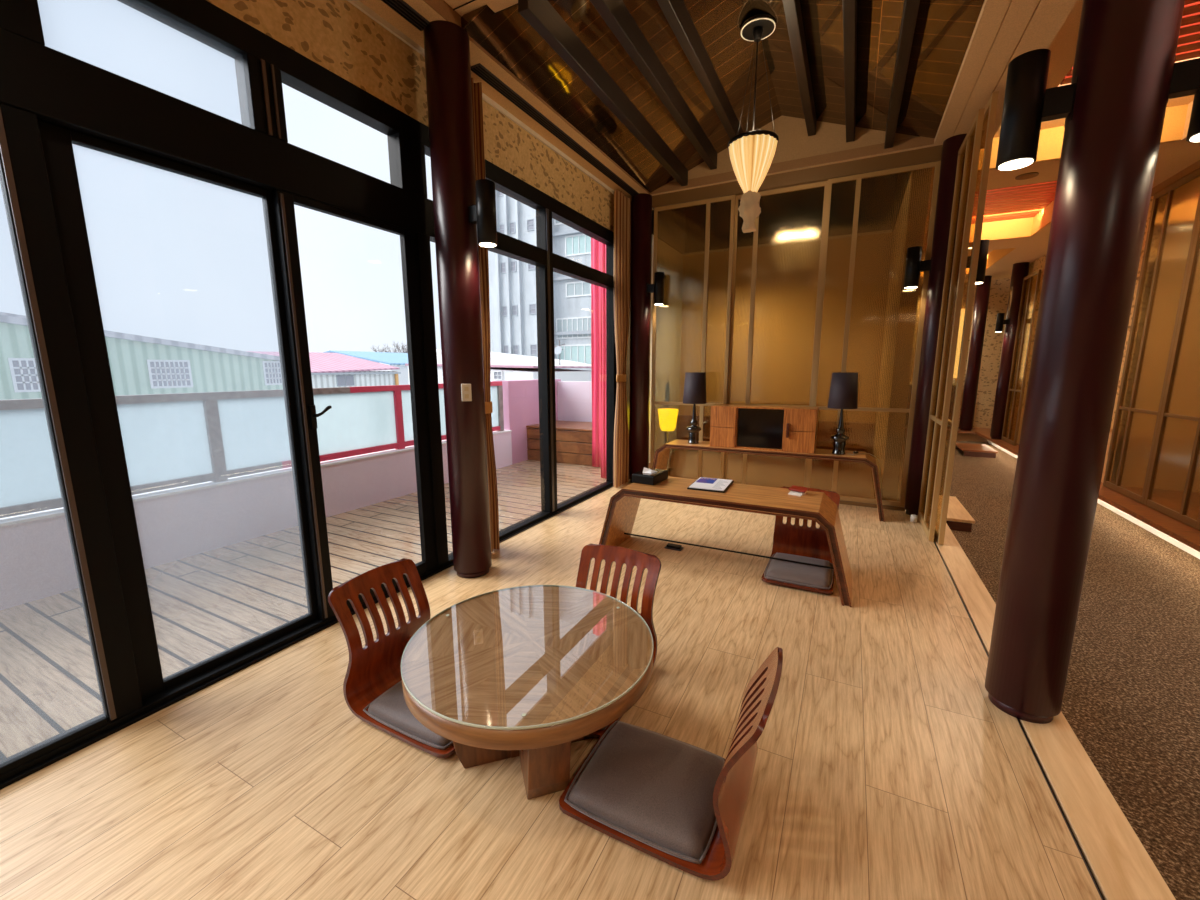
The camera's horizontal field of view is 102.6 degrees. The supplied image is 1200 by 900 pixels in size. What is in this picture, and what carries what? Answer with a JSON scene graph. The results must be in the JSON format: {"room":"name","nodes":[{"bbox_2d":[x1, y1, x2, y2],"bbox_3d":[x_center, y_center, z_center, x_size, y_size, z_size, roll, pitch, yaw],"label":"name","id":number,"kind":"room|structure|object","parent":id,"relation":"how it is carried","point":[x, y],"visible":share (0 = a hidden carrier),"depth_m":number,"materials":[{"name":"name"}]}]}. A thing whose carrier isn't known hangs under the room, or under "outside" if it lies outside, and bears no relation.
{"room":"hotel sitting room","nodes":[
{"label":"hotel sitting room","id":0,"kind":"room"},
{"bbox_2d":[0,379,560,609],"bbox_3d":[-2.811,0.283,3.176,0.270,1.300,9.300,5,11,27],"label":"wall","id":1,"kind":"structure","parent":0,"point":[37,560],"depth_m":3.33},
{"bbox_2d":[0,430,511,526],"bbox_3d":[-3.051,0.352,2.606,0.190,0.015,8.060,5,11,27],"label":"trim","id":2,"kind":"structure","parent":1,"relation":"on","point":[33,516],"depth_m":3.23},
{"bbox_2d":[0,381,503,517],"bbox_3d":[-3.004,0.028,2.635,0.060,0.615,7.722,5,11,27],"label":"balcony railing","id":3,"kind":"object","parent":2,"relation":"on","point":[173,440],"visible":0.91,"depth_m":3.25,"materials":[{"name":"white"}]},
{"bbox_2d":[0,460,605,760],"bbox_3d":[-2.031,0.792,2.912,1.870,0.100,9.400,5,11,27],"label":"deck","id":4,"kind":"object","parent":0,"point":[204,605],"visible":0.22,"depth_m":2.52,"materials":[{"name":"brown wood"}]},
{"bbox_2d":[526,420,591,465],"bbox_3d":[-0.078,-0.090,6.402,1.650,0.465,0.750,5,11,27],"label":"bench","id":5,"kind":"object","parent":4,"relation":"on","point":[573,438],"visible":0.49,"depth_m":6.19,"materials":[{"name":"brown wood"}]},
{"bbox_2d":[591,238,600,466],"bbox_3d":[0.071,-1.285,5.654,0.394,3.050,0.030,5,11,27],"label":"drape","id":6,"kind":"object","parent":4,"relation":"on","point":[595,245],"visible":0.23,"depth_m":5.75,"materials":[{"name":"red fabric"}]},
{"bbox_2d":[206,0,630,437],"bbox_3d":[-0.992,-0.873,2.483,0.140,3.400,5.700,5,11,27],"label":"wall","id":7,"kind":"structure","parent":0,"point":[335,35],"depth_m":2.27,"materials":[{"name":"beige paper"}]},
{"bbox_2d":[0,0,613,789],"bbox_3d":[-1.081,-0.392,2.383,0.102,2.485,5.300,5,11,27],"label":"window","id":8,"kind":"structure","parent":7,"relation":"in","point":[63,90],"depth_m":1.78,"materials":[{"name":"black metal"}]},
{"bbox_2d":[0,103,142,774],"bbox_3d":[-1.905,0.093,0.811,0.045,1.833,1.525,5,11,27],"label":"door","id":9,"kind":"structure","parent":8,"relation":"attached to","point":[24,182],"depth_m":1.41,"materials":[{"name":"black metal"}]},
{"bbox_2d":[37,119,317,700],"bbox_3d":[-1.445,-0.073,1.784,0.035,1.833,0.670,5,11,27],"label":"door","id":10,"kind":"structure","parent":8,"relation":"attached to","point":[57,141],"depth_m":1.57,"materials":[{"name":"black metal"}]},
{"bbox_2d":[272,189,436,620],"bbox_3d":[-1.089,-0.165,2.324,0.085,1.833,0.690,5,11,27],"label":"door","id":11,"kind":"structure","parent":8,"relation":"attached to","point":[284,201],"depth_m":2.14,"materials":[{"name":"black metal"}]},
{"bbox_2d":[488,208,616,542],"bbox_3d":[-0.321,-0.589,3.836,0.108,2.385,2.000,5,11,27],"label":"sliding glass door","id":12,"kind":"structure","parent":8,"relation":"attached to","point":[546,262],"depth_m":3.70,"materials":[{"name":"black metal"}]},
{"bbox_2d":[347,0,614,194],"bbox_3d":[-1.058,-1.939,2.085,0.015,0.025,5.260,5,11,27],"label":"trim","id":13,"kind":"structure","parent":7,"relation":"attached to","point":[362,7],"depth_m":2.86,"materials":[{"name":"brown wood"}]},
{"bbox_2d":[453,0,517,15],"bbox_3d":[0.315,-2.175,1.753,2.250,0.418,0.110,5,11,27],"label":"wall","id":14,"kind":"structure","parent":0,"point":[472,0],"depth_m":2.22,"materials":[{"name":"brown wood"}]},
{"bbox_2d":[423,0,934,194],"bbox_3d":[-0.190,-1.782,0.852,2.178,0.070,7.050,5,11,27],"label":"trim","id":15,"kind":"structure","parent":14,"relation":"attached to","point":[441,7],"depth_m":3.66,"materials":[{"name":"beige paint"}]},
{"bbox_2d":[0,449,1101,899],"bbox_3d":[0.408,0.816,2.665,2.712,0.200,10.000,5,11,27],"label":"floor","id":16,"kind":"structure","parent":0,"point":[886,767],"depth_m":1.39,"materials":[{"name":"brown wood"}]},
{"bbox_2d":[328,558,454,757],"bbox_3d":[-0.601,0.665,1.648,0.513,0.442,0.352,5,11,27],"label":"chair","id":17,"kind":"object","parent":16,"relation":"on","point":[372,685],"visible":0.56,"depth_m":1.65,"materials":[{"name":"brown wood"}]},
{"bbox_2d":[366,681,452,749],"bbox_3d":[-0.552,0.838,1.651,0.378,0.046,0.334,5,11,27],"label":"seat cushion","id":18,"kind":"object","parent":17,"relation":"on","point":[388,711],"depth_m":1.53,"materials":[{"name":"grey fabric"}]},
{"bbox_2d":[423,20,491,578],"bbox_3d":[-0.734,-0.645,2.541,0.212,2.730,0.212,5,11,27],"label":"round column","id":19,"kind":"structure","parent":16,"relation":"on","point":[446,43],"depth_m":2.43,"materials":[{"name":"red wood"}]},
{"bbox_2d":[461,384,471,400],"bbox_3d":[-0.693,-0.298,2.496,0.050,0.090,0.016,-4,10,-21],"label":"light switch","id":20,"kind":"object","parent":19,"relation":"attached to","point":[466,393],"visible":1,"depth_m":2.49,"materials":[{"name":"white plastic"}]},
{"bbox_2d":[468,179,496,246],"bbox_3d":[-0.593,-1.160,2.380,0.175,0.286,0.094,5,11,27],"label":"wall sconce","id":21,"kind":"object","parent":19,"relation":"attached to","point":[483,214],"visible":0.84,"depth_m":2.33,"materials":[{"name":"black metal"}]},
{"bbox_2d":[401,585,652,799],"bbox_3d":[-0.208,0.741,1.491,0.737,0.344,0.737,-3,10,-17],"label":"round table","id":22,"kind":"object","parent":16,"relation":"on","point":[529,672],"visible":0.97,"depth_m":1.32,"materials":[{"name":"brown wood"}]},
{"bbox_2d":[576,543,660,737],"bbox_3d":[-0.024,0.646,1.754,0.352,0.442,0.513,5,11,27],"label":"chair","id":23,"kind":"object","parent":16,"relation":"on","point":[631,558],"visible":0.25,"depth_m":1.89,"materials":[{"name":"brown wood"}]},
{"bbox_2d":[629,193,651,482],"bbox_3d":[0.394,-1.017,4.724,0.200,2.730,0.200,5,11,27],"label":"round column","id":24,"kind":"structure","parent":16,"relation":"on","point":[641,204],"depth_m":4.62,"materials":[{"name":"red wood"}]},
{"bbox_2d":[646,272,663,304],"bbox_3d":[0.520,-1.518,4.538,0.175,0.286,0.094,5,11,27],"label":"wall sconce","id":25,"kind":"object","parent":24,"relation":"attached to","point":[657,288],"visible":1,"depth_m":4.49,"materials":[{"name":"black metal"}]},
{"bbox_2d":[658,408,677,471],"bbox_3d":[0.766,-0.113,5.459,0.230,0.700,0.230,5,11,27],"label":"lantern","id":26,"kind":"object","parent":16,"relation":"on","point":[667,416],"visible":0.81,"depth_m":5.35,"materials":[{"name":"yellow paper"}]},
{"bbox_2d":[559,647,782,880],"bbox_3d":[0.189,0.728,1.264,0.513,0.442,0.352,5,11,26],"label":"chair","id":27,"kind":"object","parent":16,"relation":"on","point":[680,804],"visible":1,"depth_m":1.21,"materials":[{"name":"red wood"}]},
{"bbox_2d":[568,721,724,863],"bbox_3d":[0.140,0.893,1.317,0.378,0.046,0.334,5,11,26],"label":"seat cushion","id":28,"kind":"object","parent":27,"relation":"on","point":[651,792],"depth_m":1.25,"materials":[{"name":"grey fabric"}]},
{"bbox_2d":[599,476,851,606],"bbox_3d":[0.699,0.458,2.815,1.412,0.455,0.435,5,11,27],"label":"writing desk","id":29,"kind":"object","parent":16,"relation":"on","point":[623,506],"visible":0.83,"depth_m":2.65,"materials":[{"name":"brown wood"}]},
{"bbox_2d":[632,467,667,484],"bbox_3d":[0.316,0.150,3.017,0.150,0.087,0.220,6,11,31],"label":"tissue box","id":30,"kind":"object","parent":29,"relation":"on","point":[648,476],"visible":1,"depth_m":2.95,"materials":[{"name":"black"}]},
{"bbox_2d":[687,477,733,492],"bbox_3d":[0.669,0.206,2.893,0.216,0.016,0.300,4,11,25],"label":"folder","id":31,"kind":"object","parent":29,"relation":"on","point":[702,483],"visible":1,"depth_m":2.86,"materials":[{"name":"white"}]},
{"bbox_2d":[699,477,716,483],"bbox_3d":[0.658,0.188,2.963,0.102,0.001,0.142,4,11,25],"label":"picture","id":32,"kind":"object","parent":31,"relation":"on","point":[703,480],"depth_m":2.96,"materials":[{"name":"blue paper"}]},
{"bbox_2d":[788,485,807,495],"bbox_3d":[1.105,0.228,2.694,0.090,0.036,0.085,8,13,42],"label":"tag","id":33,"kind":"object","parent":29,"relation":"on","point":[795,490],"visible":1,"depth_m":2.69,"materials":[{"name":"white plastic"}]},
{"bbox_2d":[652,439,884,521],"bbox_3d":[1.378,0.214,4.184,1.924,0.475,0.330,5,11,27],"label":"console table","id":34,"kind":"object","parent":16,"relation":"on","point":[661,457],"visible":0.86,"depth_m":3.95,"materials":[{"name":"brown wood"}]},
{"bbox_2d":[683,372,705,443],"bbox_3d":[0.856,-0.379,4.362,0.212,0.640,0.212,5,11,27],"label":"table lamp","id":35,"kind":"object","parent":34,"relation":"on","point":[695,382],"visible":1,"depth_m":4.26,"materials":[{"name":"black ceramic"}]},
{"bbox_2d":[710,404,818,453],"bbox_3d":[1.384,-0.192,4.097,0.840,0.355,0.265,5,11,27],"label":"base cabinet","id":36,"kind":"object","parent":34,"relation":"on","point":[758,427],"visible":1,"depth_m":4.03,"materials":[{"name":"orange wood"}]},
{"bbox_2d":[827,372,857,454],"bbox_3d":[1.904,-0.286,3.789,0.212,0.640,0.212,5,11,27],"label":"table lamp","id":37,"kind":"object","parent":34,"relation":"on","point":[843,394],"visible":1,"depth_m":3.70,"materials":[{"name":"black ceramic"}]},
{"bbox_2d":[761,486,839,593],"bbox_3d":[1.140,0.481,2.709,0.352,0.442,0.513,5,11,27],"label":"chair","id":38,"kind":"object","parent":16,"relation":"on","point":[795,542],"visible":0.77,"depth_m":2.81,"materials":[{"name":"brown wood"}]},
{"bbox_2d":[765,553,831,589],"bbox_3d":[1.116,0.658,2.689,0.334,0.046,0.378,5,11,27],"label":"seat cushion","id":39,"kind":"object","parent":38,"relation":"on","point":[796,575],"depth_m":2.59,"materials":[{"name":"grey fabric"}]},
{"bbox_2d":[904,134,966,515],"bbox_3d":[2.521,-0.835,3.606,0.176,2.730,0.176,5,11,27],"label":"round column","id":40,"kind":"structure","parent":16,"relation":"on","point":[951,146],"depth_m":3.54,"materials":[{"name":"red wood"}]},
{"bbox_2d":[904,246,931,288],"bbox_3d":[2.382,-1.363,3.589,0.175,0.286,0.094,5,11,27],"label":"wall sconce","id":41,"kind":"object","parent":40,"relation":"attached to","point":[915,265],"visible":0.88,"depth_m":3.57,"materials":[{"name":"black metal"}]},
{"bbox_2d":[966,239,988,283],"bbox_3d":[2.661,-1.339,3.447,0.175,0.286,0.094,5,11,27],"label":"wall sconce","id":42,"kind":"object","parent":40,"relation":"attached to","point":[984,244],"visible":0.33,"depth_m":3.39,"materials":[{"name":"black metal"}]},
{"bbox_2d":[918,108,984,541],"bbox_3d":[2.352,-0.726,3.268,0.028,2.620,0.620,5,11,27],"label":"sliding door","id":43,"kind":"structure","parent":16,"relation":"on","point":[976,127],"depth_m":3.18,"materials":[{"name":"brown wood"}]},
{"bbox_2d":[934,542,1104,899],"bbox_3d":[0.979,1.034,0.817,0.003,0.008,7.220,5,11,27],"label":"trim","id":44,"kind":"structure","parent":16,"relation":"attached to","point":[934,542],"depth_m":1.34,"materials":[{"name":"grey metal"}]},
{"bbox_2d":[557,381,668,443],"bbox_3d":[0.151,-0.323,6.802,1.660,1.270,0.150,5,11,27],"label":"wall","id":45,"kind":"structure","parent":0,"point":[574,397],"depth_m":6.91,"materials":[{"name":"paint"}]},
{"bbox_2d":[649,207,685,462],"bbox_3d":[-0.837,-1.111,2.990,0.120,3.700,10.000,5,11,27],"label":"wall","id":46,"kind":"structure","parent":0,"point":[669,315],"depth_m":6.15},
{"bbox_2d":[600,242,605,477],"bbox_3d":[0.064,-1.188,5.081,0.135,3.050,0.030,5,11,27],"label":"drape","id":47,"kind":"object","parent":46,"relation":"hanging from","point":[602,246],"visible":0.42,"depth_m":5.13,"materials":[{"name":"red fabric"}]},
{"bbox_2d":[359,0,1199,285],"bbox_3d":[2.293,-2.529,3.733,4.400,0.570,14.600,5,11,27],"label":"ceiling","id":48,"kind":"structure","parent":0,"point":[505,35],"depth_m":2.94,"materials":[{"name":"brown wood"}]},
{"bbox_2d":[381,0,429,30],"bbox_3d":[-1.385,-1.796,1.162,0.080,0.018,2.500,5,11,27],"label":"ceiling vent","id":49,"kind":"object","parent":48,"relation":"in","point":[401,7],"visible":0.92,"depth_m":2.16,"materials":[{"name":"grey metal"}]},
{"bbox_2d":[471,78,499,551],"bbox_3d":[-0.708,-0.682,2.818,0.070,2.690,0.210,5,11,27],"label":"curtain","id":50,"kind":"object","parent":48,"relation":"hanging from","point":[477,104],"visible":0.32,"depth_m":2.84,"materials":[{"name":"beige fabric"}]},
{"bbox_2d":[471,63,638,195],"bbox_3d":[-0.142,-2.200,3.535,0.080,0.018,2.280,5,11,27],"label":"ceiling vent","id":51,"kind":"object","parent":48,"relation":"in","point":[479,70],"visible":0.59,"depth_m":3.11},
{"bbox_2d":[518,0,687,185],"bbox_3d":[0.203,-2.232,3.213,0.056,0.133,2.400,5,11,27],"label":"roof beam","id":52,"kind":"structure","parent":48,"relation":"attached to","point":[541,15],"depth_m":2.74,"materials":[{"name":"brown wood"}]},
{"bbox_2d":[613,190,630,487],"bbox_3d":[0.206,-0.983,4.582,0.070,2.690,0.290,5,11,27],"label":"curtain","id":53,"kind":"object","parent":48,"relation":"hanging from","point":[622,204],"visible":1,"depth_m":4.54,"materials":[{"name":"beige fabric"}]},
{"bbox_2d":[590,0,716,169],"bbox_3d":[0.429,-2.304,3.082,0.056,0.133,2.400,5,11,27],"label":"roof beam","id":54,"kind":"structure","parent":48,"relation":"attached to","point":[616,15],"depth_m":2.82,"materials":[{"name":"brown wood"}]},
{"bbox_2d":[657,0,743,138],"bbox_3d":[0.633,-2.369,2.964,0.056,0.133,2.400,5,11,27],"label":"roof beam","id":55,"kind":"structure","parent":48,"relation":"attached to","point":[676,13],"depth_m":2.86,"materials":[{"name":"brown wood"}]},
{"bbox_2d":[728,14,778,232],"bbox_3d":[0.921,-1.913,2.890,0.292,1.125,0.292,5,11,27],"label":"pendant lamp","id":56,"kind":"object","parent":48,"relation":"hanging from","point":[752,153],"visible":1,"depth_m":2.84,"materials":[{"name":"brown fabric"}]},
{"bbox_2d":[782,0,816,135],"bbox_3d":[1.113,-2.354,2.715,0.056,0.133,2.400,5,11,27],"label":"roof beam","id":57,"kind":"structure","parent":48,"relation":"attached to","point":[792,8],"depth_m":2.86,"materials":[{"name":"brown wood"}]},
{"bbox_2d":[842,0,856,141],"bbox_3d":[1.357,-2.236,2.607,0.056,0.133,2.400,5,11,27],"label":"roof beam","id":58,"kind":"structure","parent":48,"relation":"attached to","point":[849,6],"depth_m":2.72,"materials":[{"name":"brown wood"}]},
{"bbox_2d":[884,0,919,148],"bbox_3d":[1.589,-2.123,2.505,0.056,0.133,2.400,5,11,27],"label":"roof beam","id":59,"kind":"structure","parent":48,"relation":"attached to","point":[910,8],"depth_m":2.59,"materials":[{"name":"brown wood"}]},
{"bbox_2d":[1015,172,1038,179],"bbox_3d":[3.568,-2.288,4.020,0.150,0.008,0.150,5,11,27],"label":"recessed light","id":60,"kind":"object","parent":48,"relation":"in","point":[1031,174],"visible":1,"depth_m":4.01,"materials":[{"name":"brown metal"}]},
{"bbox_2d":[679,174,896,463],"bbox_3d":[2.232,-1.603,6.150,2.440,3.400,0.100,5,11,27],"label":"wall","id":61,"kind":"structure","parent":0,"point":[787,274],"depth_m":5.96,"materials":[{"name":"beige paint"}]},
{"bbox_2d":[676,415,873,462],"bbox_3d":[2.184,-0.169,6.305,2.425,0.480,0.100,5,11,27],"label":"trim","id":62,"kind":"structure","parent":61,"relation":"attached to","point":[860,434],"depth_m":5.91,"materials":[{"name":"brown wood"}]},
{"bbox_2d":[682,229,891,255],"bbox_3d":[2.193,-2.543,5.936,2.425,0.025,0.030,5,11,27],"label":"trim","id":63,"kind":"structure","parent":61,"relation":"attached to","point":[883,231],"depth_m":5.84,"materials":[{"name":"brown wood"}]},
{"bbox_2d":[669,116,918,182],"bbox_3d":[1.472,-2.545,3.962,2.250,0.430,0.148,5,11,27],"label":"wall","id":64,"kind":"structure","parent":0,"point":[794,142],"depth_m":3.82,"materials":[{"name":"paint"}]},
{"bbox_2d":[652,145,942,209],"bbox_3d":[1.493,-2.234,4.000,2.300,0.105,0.075,5,11,27],"label":"trim","id":65,"kind":"structure","parent":64,"relation":"attached to","point":[929,154],"depth_m":3.85,"materials":[{"name":"brown wood"}]},
{"bbox_2d":[873,168,931,500],"bbox_3d":[3.483,-1.400,5.826,0.135,3.500,4.580,5,11,27],"label":"wall","id":66,"kind":"structure","parent":0,"point":[909,229],"depth_m":3.98,"materials":[{"name":"beige paint"}]},
{"bbox_2d":[839,500,904,510],"bbox_3d":[1.507,0.396,4.444,2.230,0.030,0.070,5,11,27],"label":"trim","id":67,"kind":"structure","parent":66,"relation":"attached to","point":[841,501],"depth_m":4.02,"materials":[{"name":"brown wood"}]},
{"bbox_2d":[650,195,735,478],"bbox_3d":[0.846,-0.954,4.549,0.745,2.600,0.028,5,11,27],"label":"screen","id":68,"kind":"object","parent":67,"relation":"on","point":[732,198],"visible":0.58,"depth_m":4.44,"materials":[{"name":"brown wood"}]},
{"bbox_2d":[724,181,827,486],"bbox_3d":[1.513,-0.904,4.244,0.745,2.600,0.028,5,11,27],"label":"screen","id":69,"kind":"object","parent":67,"relation":"on","point":[824,183],"visible":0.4,"depth_m":4.23,"materials":[{"name":"brown metal"}]},
{"bbox_2d":[806,161,940,506],"bbox_3d":[2.152,-0.845,3.884,0.745,2.600,0.028,5,11,27],"label":"panel frame","id":70,"kind":"object","parent":67,"relation":"on","point":[937,164],"visible":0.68,"depth_m":3.84,"materials":[{"name":"brown wood"}]},
{"bbox_2d":[910,277,1010,441],"bbox_3d":[6.657,-2.023,9.639,4.000,3.560,0.400,5,11,27],"label":"wall","id":71,"kind":"structure","parent":0,"point":[999,289],"depth_m":9.11,"materials":[{"name":"beige stone"}]},
{"bbox_2d":[904,430,986,441],"bbox_3d":[6.036,-0.372,9.904,2.900,0.220,1.000,5,11,27],"label":"trim","id":72,"kind":"structure","parent":71,"relation":"attached to","point":[960,436],"depth_m":8.95,"materials":[{"name":"beige paint"}]},
{"bbox_2d":[953,309,964,377],"bbox_3d":[6.714,-2.055,9.348,0.580,1.400,0.060,5,11,27],"label":"wall panel","id":73,"kind":"object","parent":71,"relation":"attached to","point":[962,315],"visible":0.02,"depth_m":9.23,"materials":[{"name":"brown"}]},
{"bbox_2d":[934,0,1077,148],"bbox_3d":[0.993,-1.953,0.346,0.352,0.570,7.300,5,11,27],"label":"ceiling","id":74,"kind":"structure","parent":0,"point":[1004,30],"depth_m":2.42,"materials":[{"name":"beige paint"}]},
{"bbox_2d":[897,438,1199,899],"bbox_3d":[3.173,0.809,3.442,2.040,0.060,13.900,5,11,27],"label":"floor","id":75,"kind":"structure","parent":0,"point":[1131,697],"depth_m":2.26,"materials":[{"name":"brown carpet"}]},
{"bbox_2d":[938,495,974,531],"bbox_3d":[3.178,0.562,4.425,0.278,0.100,0.860,5,11,27],"label":"wooden step","id":76,"kind":"structure","parent":75,"relation":"on","point":[958,517],"depth_m":4.10,"materials":[{"name":"brown wood"}]},
{"bbox_2d":[955,443,997,457],"bbox_3d":[5.993,-0.001,7.706,0.430,0.100,0.800,5,11,27],"label":"wooden step","id":77,"kind":"structure","parent":75,"relation":"on","point":[973,450],"depth_m":7.44,"materials":[{"name":"brown wood"}]},
{"bbox_2d":[934,509,1175,899],"bbox_3d":[1.110,1.109,0.921,0.134,0.200,7.500,5,11,27],"label":"threshold","id":78,"kind":"structure","parent":75,"relation":"on","point":[1121,867],"depth_m":1.31,"materials":[{"name":"brown wood"}]},
{"bbox_2d":[928,91,998,544],"bbox_3d":[2.386,-0.749,3.223,0.028,2.680,0.660,5,11,27],"label":"leaf","id":79,"kind":"object","parent":78,"relation":"on","point":[991,106],"visible":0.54,"depth_m":2.96,"materials":[{"name":"brown wood"}]},
{"bbox_2d":[985,0,1184,723],"bbox_3d":[1.443,-0.464,1.431,0.198,2.730,0.198,5,11,27],"label":"round column","id":80,"kind":"structure","parent":78,"relation":"on","point":[1125,54],"depth_m":1.39,"materials":[{"name":"red wood"}]},
{"bbox_2d":[996,49,1077,169],"bbox_3d":[1.296,-1.002,1.417,0.175,0.286,0.094,5,11,27],"label":"wall sconce","id":81,"kind":"object","parent":80,"relation":"attached to","point":[1028,103],"visible":0.86,"depth_m":1.40,"materials":[{"name":"black metal"}]},
{"bbox_2d":[1167,55,1199,141],"bbox_3d":[1.588,-0.978,1.268,0.175,0.286,0.094,5,11,27],"label":"wall sconce","id":82,"kind":"object","parent":80,"relation":"attached to","point":[1185,80],"visible":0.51,"depth_m":1.27,"materials":[{"name":"black metal"}]},
{"bbox_2d":[905,427,1199,551],"bbox_3d":[3.671,0.578,3.542,4.600,0.040,14.600,5,11,27],"label":"floor","id":83,"kind":"structure","parent":0,"point":[1186,534],"depth_m":4.06,"materials":[{"name":"brown wood"}]},
{"bbox_2d":[905,382,955,428],"bbox_3d":[6.490,-0.882,9.431,0.860,0.860,0.420,5,11,27],"label":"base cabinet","id":84,"kind":"object","parent":83,"relation":"on","point":[910,383],"visible":0.02,"depth_m":9.17,"materials":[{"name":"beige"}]},
{"bbox_2d":[959,276,991,430],"bbox_3d":[6.788,-1.710,8.711,0.200,2.730,0.200,5,11,27],"label":"round column","id":85,"kind":"structure","parent":83,"relation":"on","point":[982,294],"depth_m":8.64,"materials":[{"name":"red wood"}]},
{"bbox_2d":[990,262,1029,439],"bbox_3d":[6.497,-1.528,7.639,0.200,2.730,0.200,5,11,27],"label":"round column","id":86,"kind":"structure","parent":83,"relation":"on","point":[1019,270],"depth_m":7.57,"materials":[{"name":"red wood"}]},
{"bbox_2d":[995,313,1009,331],"bbox_3d":[6.349,-2.007,7.578,0.175,0.286,0.094,5,11,27],"label":"wall sconce","id":87,"kind":"object","parent":86,"relation":"attached to","point":[1000,321],"visible":1,"depth_m":7.56,"materials":[{"name":"black metal"}]},
{"bbox_2d":[1001,269,1041,445],"bbox_3d":[6.326,-1.349,7.245,0.028,2.500,0.700,5,11,27],"label":"screen","id":88,"kind":"object","parent":83,"relation":"on","point":[1038,272],"visible":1,"depth_m":7.18,"materials":[{"name":"brown wood"}]},
{"bbox_2d":[1103,169,1199,503],"bbox_3d":[4.780,-0.907,4.174,0.028,2.660,0.750,5,11,27],"label":"sliding door","id":89,"kind":"structure","parent":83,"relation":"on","point":[1169,190],"depth_m":4.29,"materials":[{"name":"brown wood"}]},
{"bbox_2d":[1143,211,1199,529],"bbox_3d":[4.436,-0.795,3.517,0.028,2.660,0.750,5,11,27],"label":"screen","id":90,"kind":"object","parent":83,"relation":"on","point":[1181,516],"visible":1,"depth_m":3.77,"materials":[{"name":"brown wood"}]},
{"bbox_2d":[922,0,1199,259],"bbox_3d":[3.151,-2.566,3.278,1.650,0.350,14.600,5,11,27],"label":"ceiling","id":91,"kind":"structure","parent":0,"point":[1062,48],"depth_m":2.90,"materials":[{"name":"beige paint"}]},
{"bbox_2d":[971,180,1056,223],"bbox_3d":[4.314,-2.736,5.103,1.040,0.070,2.215,5,11,27],"label":"ceiling panel","id":92,"kind":"object","parent":91,"relation":"attached to","point":[1021,201],"visible":0.24,"depth_m":5.29,"materials":[{"name":"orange wood"}]},
{"bbox_2d":[920,104,1187,277],"bbox_3d":[4.821,-2.752,6.016,1.190,0.225,5.415,5,11,27],"label":"trim","id":93,"kind":"structure","parent":91,"relation":"attached to","point":[1050,139],"depth_m":3.90,"materials":[{"name":"paint"}]},
{"bbox_2d":[1060,0,1199,84],"bbox_3d":[2.640,-2.124,1.509,0.890,0.070,3.300,5,11,27],"label":"ceiling panel","id":94,"kind":"object","parent":91,"relation":"attached to","point":[1188,46],"visible":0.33,"depth_m":2.66,"materials":[{"name":"red wood"}]},
{"bbox_2d":[1007,195,1166,483],"bbox_3d":[5.872,-1.544,6.034,0.100,3.300,3.580,5,11,27],"label":"wall","id":95,"kind":"structure","parent":0,"point":[1038,264],"depth_m":4.71,"materials":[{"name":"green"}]},
{"bbox_2d":[988,441,1199,558],"bbox_3d":[4.707,0.895,2.425,1.700,0.220,13.500,5,11,27],"label":"trim","id":96,"kind":"structure","parent":95,"relation":"attached to","point":[1147,527],"depth_m":4.06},
{"bbox_2d":[1111,176,1199,491],"bbox_3d":[5.473,-1.249,4.295,0.950,3.300,0.080,5,11,27],"label":"wall","id":97,"kind":"structure","parent":0,"point":[1179,436],"depth_m":4.44,"materials":[{"name":"beige paint"}]},
{"bbox_2d":[1151,160,1199,195],"bbox_3d":[2.928,-1.923,0.319,0.090,0.630,9.020,5,11,27],"label":"wall","id":98,"kind":"structure","parent":0,"point":[1195,166],"depth_m":3.98,"materials":[{"name":"beige paint"}]},
{"label":"outside","id":99,"kind":"structure","parent":0,"visible":0},
{"bbox_3d":[-52.523,-1.862,55.743,135.900,0.300,230.000,5,11,27],"label":"ground","id":100,"kind":"structure","parent":99,"visible":0},
{"bbox_2d":[0,312,282,399],"bbox_3d":[-29.160,-0.715,17.695,12.450,9.980,29.050,5,11,27],"label":"warehouse","id":101,"kind":"structure","parent":100,"relation":"on","point":[139,365],"depth_m":21.67,"materials":[{"name":"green metal"}]},
{"bbox_2d":[0,312,25,317],"bbox_3d":[-25.417,-5.378,19.364,4.500,1.200,6.200,5,11,27],"label":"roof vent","id":102,"kind":"object","parent":101,"relation":"attached to","point":[1,313],"depth_m":18.92,"materials":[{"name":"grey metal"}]},
{"bbox_2d":[247,351,400,387],"bbox_3d":[-27.329,-5.252,47.760,13.400,8.900,13.350,5,11,27],"label":"house","id":103,"kind":"structure","parent":100,"relation":"on","point":[328,370],"depth_m":44.60,"materials":[{"name":"metal"}]},
{"bbox_2d":[323,350,408,384],"bbox_3d":[-35.802,-10.758,77.492,24.600,9.900,14.900,5,11,27],"label":"blue roofed hall","id":104,"kind":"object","parent":100,"relation":"on","point":[399,360],"visible":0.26,"depth_m":68.99,"materials":[{"name":"metal"}]},
{"bbox_2d":[369,343,407,352],"bbox_3d":[-46.522,-18.166,110.344,8.698,13.638,11.307,5,11,27],"label":"bare tree","id":105,"kind":"object","parent":100,"relation":"on","point":[397,345],"visible":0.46,"depth_m":108.55,"materials":[{"name":"grey plant"}]},
{"bbox_2d":[405,340,591,384],"bbox_3d":[-3.886,-0.414,20.735,6.253,8.230,5.120,5,11,27],"label":"annex","id":106,"kind":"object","parent":100,"relation":"on","point":[503,366],"visible":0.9,"depth_m":18.40,"materials":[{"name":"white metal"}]},
{"bbox_2d":[488,190,590,370],"bbox_3d":[0.348,-9.961,32.840,12.600,23.000,9.180,5,11,27],"label":"building","id":107,"kind":"structure","parent":100,"relation":"on","point":[512,282],"depth_m":30.22,"materials":[{"name":"concrete"}]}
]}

